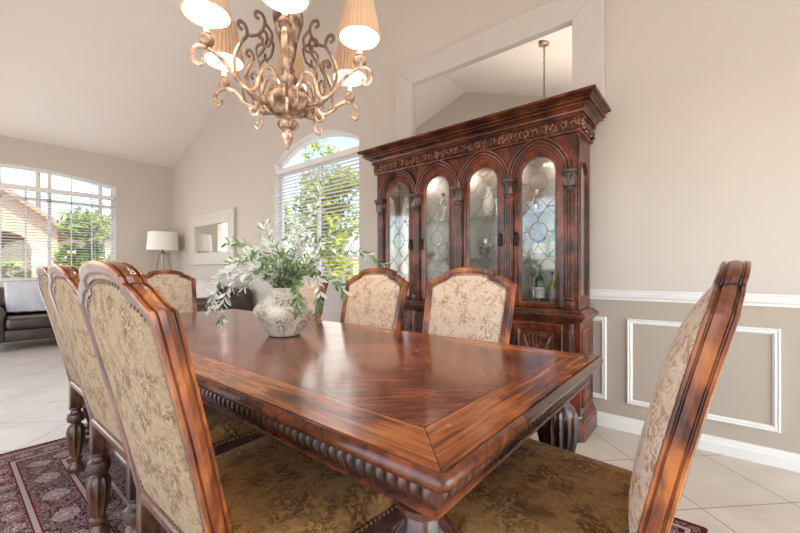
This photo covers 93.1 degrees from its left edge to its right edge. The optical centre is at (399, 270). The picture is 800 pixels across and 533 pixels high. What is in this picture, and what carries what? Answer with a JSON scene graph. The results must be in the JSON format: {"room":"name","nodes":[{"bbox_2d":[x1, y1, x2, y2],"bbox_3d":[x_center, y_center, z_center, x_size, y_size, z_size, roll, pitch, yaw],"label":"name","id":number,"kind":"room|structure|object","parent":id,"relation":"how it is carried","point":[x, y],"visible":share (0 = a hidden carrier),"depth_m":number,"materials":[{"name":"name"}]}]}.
{"room":"dining room","nodes":[
{"label":"dining room","id":0,"kind":"room"},
{"bbox_2d":[0,135,171,286],"bbox_3d":[-5.903,-0.495,6.185,0.160,3.170,3.920,0,0,40],"label":"wall","id":1,"kind":"structure","parent":0,"point":[142,191],"depth_m":7.03,"materials":[{"name":"paint"}]},
{"bbox_2d":[0,164,113,280],"bbox_3d":[-6.032,-0.752,6.084,0.040,1.825,2.360,0,0,40],"label":"window","id":2,"kind":"structure","parent":1,"relation":"in","point":[49,174],"depth_m":6.32,"materials":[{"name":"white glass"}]},
{"bbox_2d":[0,182,114,280],"bbox_3d":[-5.973,-0.606,6.035,0.062,1.508,2.336,0,0,40],"label":"window blind","id":3,"kind":"object","parent":2,"relation":"attached to","point":[2,185],"visible":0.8,"depth_m":6.28,"materials":[{"name":"white plastic"}]},
{"bbox_2d":[0,0,274,167],"bbox_3d":[-1.712,-2.601,2.724,11.030,2.393,4.240,0,0,40],"label":"ceiling","id":4,"kind":"structure","parent":0,"point":[115,78],"depth_m":5.30,"materials":[{"name":"paint"}]},
{"bbox_2d":[179,0,380,150],"bbox_3d":[-0.556,-1.756,1.886,0.895,2.248,0.960,0,0,40],"label":"chandelier","id":5,"kind":"object","parent":4,"relation":"hanging from","point":[287,98],"visible":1,"depth_m":1.83,"materials":[{"name":"brown metal"}]},
{"bbox_2d":[0,338,799,532],"bbox_3d":[-1.712,1.140,2.724,11.310,0.100,4.520,0,0,40],"label":"floor","id":6,"kind":"structure","parent":0,"point":[722,493],"depth_m":2.24,"materials":[{"name":"tile"}]},
{"bbox_2d":[0,286,55,342],"bbox_3d":[-5.392,0.650,5.594,0.980,0.880,1.088,0,0,40],"label":"armchair","id":7,"kind":"object","parent":6,"relation":"on","point":[22,326],"visible":0.21,"depth_m":5.23,"materials":[{"name":"brown leather"}]},
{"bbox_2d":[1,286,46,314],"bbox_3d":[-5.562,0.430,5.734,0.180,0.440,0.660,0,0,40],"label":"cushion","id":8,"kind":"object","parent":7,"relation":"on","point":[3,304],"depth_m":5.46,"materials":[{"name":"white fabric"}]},
{"bbox_2d":[3,281,46,312],"bbox_3d":[-5.568,0.383,5.744,0.594,0.455,0.626,0,0,40],"label":"throw pillow","id":9,"kind":"object","parent":7,"relation":"on","point":[20,296],"visible":0.59,"depth_m":5.57,"materials":[{"name":"white fabric"}]},
{"bbox_2d":[5,312,51,329],"bbox_3d":[-5.315,0.710,5.531,0.780,0.160,0.672,0,0,40],"label":"seat cushion","id":10,"kind":"object","parent":7,"relation":"on","point":[22,320],"depth_m":5.25,"materials":[{"name":"brown leather"}]},
{"bbox_2d":[146,231,178,269],"bbox_3d":[-4.400,0.187,7.093,0.565,1.813,0.580,0,0,40],"label":"floor lamp","id":11,"kind":"object","parent":6,"relation":"on","point":[162,241],"visible":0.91,"depth_m":6.92,"materials":[{"name":"fabric"}]},
{"bbox_2d":[145,270,196,312],"bbox_3d":[-2.014,0.539,3.453,0.692,1.102,0.601,0,0,40],"label":"dining chair","id":12,"kind":"object","parent":6,"relation":"on","point":[178,288],"visible":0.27,"depth_m":3.64,"materials":[{"name":"beige fabric"}]},
{"bbox_2d":[197,286,251,311],"bbox_3d":[-3.169,0.660,5.821,1.958,0.860,0.920,0,0,40],"label":"sofa","id":13,"kind":"object","parent":6,"relation":"on","point":[240,300],"visible":0.15,"depth_m":5.39,"materials":[{"name":"brown leather"}]},
{"bbox_2d":[196,280,218,297],"bbox_3d":[-2.841,0.376,5.525,0.524,0.489,0.172,0,0,28],"label":"throw pillow","id":14,"kind":"object","parent":13,"relation":"on","point":[202,286],"visible":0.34,"depth_m":5.48,"materials":[{"name":"beige fabric"}]},
{"bbox_2d":[217,286,231,295],"bbox_3d":[-2.650,0.440,5.638,0.497,0.420,0.180,0,0,40],"label":"cushion","id":15,"kind":"object","parent":13,"relation":"on","point":[221,290],"depth_m":5.48,"materials":[{"name":"white fabric"}]},
{"bbox_2d":[0,437,707,532],"bbox_3d":[-0.587,1.085,1.861,3.242,0.009,1.982,0,0,40],"label":"area rug","id":16,"kind":"object","parent":6,"relation":"on","point":[38,494],"visible":0.2,"depth_m":1.84,"materials":[{"name":"fabric"}]},
{"bbox_2d":[36,266,109,475],"bbox_3d":[-1.453,0.529,2.025,0.601,1.102,0.692,0,0,40],"label":"dining chair","id":17,"kind":"object","parent":16,"relation":"on","point":[76,431],"visible":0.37,"depth_m":2.00,"materials":[{"name":"beige fabric"}]},
{"bbox_2d":[48,264,265,532],"bbox_3d":[-0.926,0.529,1.517,0.601,1.102,0.692,0,0,40],"label":"dining chair","id":18,"kind":"object","parent":16,"relation":"on","point":[227,433],"visible":0.53,"depth_m":1.36,"materials":[{"name":"beige fabric"}]},
{"bbox_2d":[77,260,398,532],"bbox_3d":[-0.392,0.529,1.018,0.601,1.102,0.692,0,0,40],"label":"dining chair","id":19,"kind":"object","parent":16,"relation":"on","point":[263,484],"visible":0.91,"depth_m":0.79,"materials":[{"name":"beige fabric"}]},
{"bbox_2d":[295,269,328,318],"bbox_3d":[-0.922,0.529,2.684,0.601,1.102,0.692,0,0,40],"label":"dining chair","id":20,"kind":"object","parent":16,"relation":"on","point":[307,291],"visible":0.04,"depth_m":2.76,"materials":[{"name":"beige fabric"}]},
{"bbox_2d":[295,276,320,318],"bbox_3d":[-0.775,0.295,2.861,0.458,0.563,0.160,0,0,40],"label":"cushion","id":21,"kind":"object","parent":20,"relation":"on","point":[306,291],"depth_m":2.76,"materials":[{"name":"beige fabric"}]},
{"bbox_2d":[82,309,602,532],"bbox_3d":[-0.681,0.703,1.931,2.870,0.755,1.117,0,0,40],"label":"dining table","id":22,"kind":"object","parent":16,"relation":"on","point":[419,420],"visible":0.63,"depth_m":1.04,"materials":[{"name":"brown wood"}]},
{"bbox_2d":[252,287,314,336],"bbox_3d":[-0.586,0.203,1.923,0.304,0.240,0.304,0,0,40],"label":"vase","id":23,"kind":"object","parent":22,"relation":"on","point":[274,313],"visible":0.84,"depth_m":1.82,"materials":[{"name":"ceramic"}]},
{"bbox_2d":[204,177,389,330],"bbox_3d":[-0.506,-0.103,1.942,0.918,0.782,0.512,0,0,0],"label":"leafy branches","id":24,"kind":"object","parent":23,"relation":"in","point":[288,275],"visible":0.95,"depth_m":1.88,"materials":[{"name":"green plant"}]},
{"bbox_2d":[340,268,409,329],"bbox_3d":[-0.346,0.529,2.188,0.601,1.102,0.692,0,0,40],"label":"dining chair","id":25,"kind":"object","parent":16,"relation":"on","point":[378,299],"visible":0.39,"depth_m":2.32,"materials":[{"name":"beige fabric"}]},
{"bbox_2d":[422,267,517,343],"bbox_3d":[0.176,0.529,1.783,0.601,1.102,0.692,0,0,40],"label":"dining chair","id":26,"kind":"object","parent":16,"relation":"on","point":[474,303],"visible":0.34,"depth_m":1.93,"materials":[{"name":"beige fabric"}]},
{"bbox_2d":[446,260,750,532],"bbox_3d":[0.435,0.529,0.983,0.692,1.102,0.601,0,0,40],"label":"dining chair","id":27,"kind":"object","parent":16,"relation":"on","point":[541,487],"visible":0.88,"depth_m":0.75,"materials":[{"name":"beige fabric"}]},
{"bbox_2d":[628,284,713,532],"bbox_3d":[0.612,0.295,0.835,0.160,0.563,0.458,0,0,40],"label":"cushion","id":28,"kind":"object","parent":27,"relation":"on","point":[642,511],"depth_m":0.70,"materials":[{"name":"beige fabric"}]},
{"bbox_2d":[357,84,610,442],"bbox_3d":[0.524,-0.013,3.075,2.030,2.206,0.451,0,0,40],"label":"china cabinet","id":29,"kind":"object","parent":6,"relation":"on","point":[543,145],"visible":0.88,"depth_m":2.79,"materials":[{"name":"brown wood"}]},
{"bbox_2d":[402,251,407,258],"bbox_3d":[0.088,-0.141,3.527,0.150,0.090,0.150,0,0,40],"label":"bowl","id":30,"kind":"object","parent":29,"relation":"on","point":[405,253],"visible":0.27,"depth_m":3.48,"materials":[{"name":"white ceramic"}]},
{"bbox_2d":[438,241,448,259],"bbox_3d":[0.377,-0.176,3.275,0.102,0.160,0.102,0,0,-5],"label":"jug","id":31,"kind":"object","parent":29,"relation":"on","point":[443,250],"visible":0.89,"depth_m":3.24,"materials":[{"name":"white ceramic"}]},
{"bbox_2d":[482,238,491,258],"bbox_3d":[0.706,-0.181,3.107,0.073,0.170,0.073,0,0,-5],"label":"jug","id":32,"kind":"object","parent":29,"relation":"on","point":[486,247],"visible":0.93,"depth_m":3.08,"materials":[{"name":"clear glass"}]},
{"bbox_2d":[390,209,584,228],"bbox_3d":[0.577,-0.421,3.139,1.718,0.008,0.245,0,0,40],"label":"shelf","id":33,"kind":"object","parent":29,"relation":"attached to","point":[546,214],"depth_m":3.01,"materials":[{"name":"clear glass"}]},
{"bbox_2d":[482,186,494,215],"bbox_3d":[0.706,-0.546,3.016,0.100,0.240,0.100,0,0,40],"label":"vase","id":34,"kind":"object","parent":29,"relation":"on","point":[488,202],"visible":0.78,"depth_m":2.98,"materials":[{"name":"white ceramic"}]},
{"bbox_2d":[397,257,584,261],"bbox_3d":[0.577,-0.091,3.139,1.718,0.008,0.245,0,0,40],"label":"shelf","id":35,"kind":"object","parent":29,"relation":"attached to","point":[538,259],"depth_m":3.13,"materials":[{"name":"clear glass"}]},
{"bbox_2d":[400,157,584,299],"bbox_3d":[0.658,-0.335,3.238,1.698,1.110,0.004,0,0,40],"label":"mirror","id":36,"kind":"object","parent":29,"relation":"attached to","point":[538,181],"depth_m":3.15,"materials":[{"name":"clear glass"}]},
{"bbox_2d":[530,274,534,300],"bbox_3d":[0.998,0.128,2.826,0.057,0.203,0.057,0,0,40],"label":"bottle","id":37,"kind":"object","parent":29,"relation":"on","point":[533,275],"visible":0.53,"depth_m":2.81,"materials":[{"name":"glass"}]},
{"bbox_2d":[532,189,539,210],"bbox_3d":[1.019,-0.516,2.836,0.060,0.180,0.060,0,0,40],"label":"vase","id":38,"kind":"object","parent":29,"relation":"on","point":[535,207],"visible":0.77,"depth_m":2.82,"materials":[{"name":"clear glass"}]},
{"bbox_2d":[534,265,544,301],"bbox_3d":[1.001,0.092,2.720,0.069,0.273,0.069,0,0,40],"label":"bottle","id":39,"kind":"object","parent":29,"relation":"on","point":[539,284],"visible":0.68,"depth_m":2.70,"materials":[{"name":"glass"}]},
{"bbox_2d":[533,224,546,257],"bbox_3d":[1.001,-0.217,2.720,0.094,0.243,0.094,0,0,40],"label":"bottle","id":40,"kind":"object","parent":29,"relation":"on","point":[539,235],"visible":0.9,"depth_m":2.69,"materials":[{"name":"glass"}]},
{"bbox_2d":[536,197,555,209],"bbox_3d":[1.065,-0.471,2.719,0.170,0.090,0.170,0,0,40],"label":"bowl","id":41,"kind":"object","parent":29,"relation":"on","point":[546,200],"visible":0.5,"depth_m":2.67,"materials":[{"name":"white ceramic"}]},
{"bbox_2d":[549,272,553,302],"bbox_3d":[1.111,0.117,2.759,0.055,0.223,0.055,0,0,40],"label":"bottle","id":42,"kind":"object","parent":29,"relation":"on","point":[551,284],"visible":0.75,"depth_m":2.74,"materials":[{"name":"glass"}]},
{"bbox_2d":[550,219,555,256],"bbox_3d":[1.101,-0.233,2.676,0.082,0.273,0.082,0,0,40],"label":"bottle","id":43,"kind":"object","parent":29,"relation":"on","point":[553,233],"visible":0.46,"depth_m":2.65,"materials":[{"name":"glass"}]},
{"bbox_2d":[554,279,555,302],"bbox_3d":[1.119,0.102,2.675,0.061,0.253,0.061,0,0,40],"label":"bottle","id":44,"kind":"object","parent":29,"relation":"on","point":[555,279],"visible":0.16,"depth_m":2.67,"materials":[{"name":"glass"}]},
{"bbox_2d":[172,0,799,453],"bbox_3d":[-0.413,-1.294,4.297,10.710,4.767,0.160,0,0,40],"label":"wall","id":45,"kind":"structure","parent":0,"point":[695,158],"depth_m":2.48,"materials":[{"name":"paint"}]},
{"bbox_2d":[189,207,235,264],"bbox_3d":[-3.239,-0.555,6.490,1.660,0.890,0.046,0,0,40],"label":"wall mirror","id":46,"kind":"object","parent":45,"relation":"attached to","point":[207,231],"visible":0.91,"depth_m":6.45,"materials":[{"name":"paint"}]},
{"bbox_2d":[280,132,358,283],"bbox_3d":[-1.035,-0.785,4.856,1.690,1.890,0.040,0,0,40],"label":"window","id":47,"kind":"structure","parent":45,"relation":"in","point":[297,150],"depth_m":4.88,"materials":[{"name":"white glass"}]},
{"bbox_2d":[276,145,358,283],"bbox_3d":[-1.083,-0.631,4.797,1.666,1.558,0.062,0,0,40],"label":"window blind","id":48,"kind":"object","parent":47,"relation":"attached to","point":[352,151],"visible":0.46,"depth_m":4.67,"materials":[{"name":"white plastic"}]},
{"bbox_2d":[396,0,604,140],"bbox_3d":[0.695,-1.570,3.241,1.885,0.920,0.046,0,0,40],"label":"wall mirror","id":49,"kind":"object","parent":45,"relation":"attached to","point":[555,47],"visible":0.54,"depth_m":3.10,"materials":[{"name":"paint"}]},
{"bbox_2d":[593,316,606,399],"bbox_3d":[1.163,0.611,2.881,0.725,0.578,0.017,0,0,40],"label":"trim","id":50,"kind":"structure","parent":45,"relation":"attached to","point":[603,395],"depth_m":2.66,"materials":[{"name":"white wood"}]},
{"bbox_2d":[590,289,799,307],"bbox_3d":[2.229,0.164,1.993,3.700,0.072,0.032,0,0,40],"label":"trim","id":51,"kind":"structure","parent":45,"relation":"attached to","point":[751,299],"depth_m":2.38,"materials":[{"name":"white wood"}]},
{"bbox_2d":[597,411,799,472],"bbox_3d":[-0.469,1.042,4.230,10.710,0.096,0.018,0,0,40],"label":"baseboard","id":52,"kind":"structure","parent":45,"relation":"attached to","point":[773,457],"depth_m":2.22,"materials":[{"name":"white wood"}]},
{"bbox_2d":[627,318,780,433],"bbox_3d":[1.823,0.611,2.335,0.742,0.578,0.017,0,0,40],"label":"trim","id":53,"kind":"structure","parent":45,"relation":"attached to","point":[775,427],"depth_m":2.18,"materials":[{"name":"white wood"}]},
{"label":"outside","id":54,"kind":"structure","parent":0,"visible":0},
{"label":"ground","id":55,"kind":"structure","parent":54,"visible":0},
{"bbox_2d":[1,259,24,277],"bbox_3d":[-9.279,0.451,9.033,0.945,1.577,0.874,0,0,-38],"label":"shrub","id":56,"kind":"object","parent":55,"relation":"on","point":[9,274],"visible":0.14,"depth_m":8.94,"materials":[{"name":"green plant"}]},
{"bbox_2d":[1,188,66,276],"bbox_3d":[-14.767,-1.230,11.643,6.400,4.880,6.350,0,0,40],"label":"neighbor house","id":57,"kind":"structure","parent":55,"relation":"on","point":[30,270],"depth_m":11.66,"materials":[{"name":"beige paint"}]},
{"bbox_2d":[35,172,40,208],"bbox_3d":[-21.487,-3.343,22.445,2.096,9.114,2.105,0,0,23],"label":"palm tree","id":58,"kind":"object","parent":55,"relation":"on","point":[37,175],"visible":0.02,"depth_m":22.50,"materials":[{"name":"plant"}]},
{"bbox_2d":[52,207,109,268],"bbox_3d":[-7.862,-0.195,9.759,1.782,2.818,1.764,0,0,40],"label":"tree","id":59,"kind":"object","parent":55,"relation":"on","point":[64,261],"visible":0.27,"depth_m":9.38,"materials":[{"name":"green plant"}]},
{"bbox_2d":[58,214,109,258],"bbox_3d":[-15.658,-0.990,22.657,6.000,4.400,10.000,0,0,40],"label":"neighbor house","id":60,"kind":"structure","parent":55,"relation":"on","point":[79,242],"depth_m":18.74,"materials":[{"name":"beige paint"}]},
{"bbox_2d":[98,186,102,212],"bbox_3d":[-20.971,-3.534,26.415,2.126,9.494,2.383,0,0,40],"label":"palm tree","id":61,"kind":"object","parent":55,"relation":"on","point":[99,187],"visible":0.02,"depth_m":26.39,"materials":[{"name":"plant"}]},
{"bbox_2d":[285,180,305,254],"bbox_3d":[-4.406,-1.083,11.376,2.712,4.591,2.846,0,0,40],"label":"tree","id":62,"kind":"object","parent":55,"relation":"on","point":[293,212],"visible":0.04,"depth_m":11.32,"materials":[{"name":"green plant"}]},
{"bbox_2d":[285,254,358,278],"bbox_3d":[-1.732,0.275,15.178,18.000,1.870,0.200,0,0,40],"label":"wall","id":63,"kind":"structure","parent":55,"relation":"on","point":[352,257],"depth_m":15.40,"materials":[{"name":"beige paint"}]},
{"bbox_2d":[291,138,358,280],"bbox_3d":[-1.728,-1.025,9.561,2.232,4.474,2.273,0,0,17],"label":"tree","id":64,"kind":"object","parent":55,"relation":"on","point":[314,146],"visible":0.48,"depth_m":8.96,"materials":[{"name":"green plant"}]},
{"bbox_2d":[298,171,352,278],"bbox_3d":[-2.718,-1.220,13.833,1.661,4.865,1.770,0,0,40],"label":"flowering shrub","id":65,"kind":"object","parent":55,"relation":"on","point":[348,242],"visible":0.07,"depth_m":13.75,"materials":[{"name":"green plant"}]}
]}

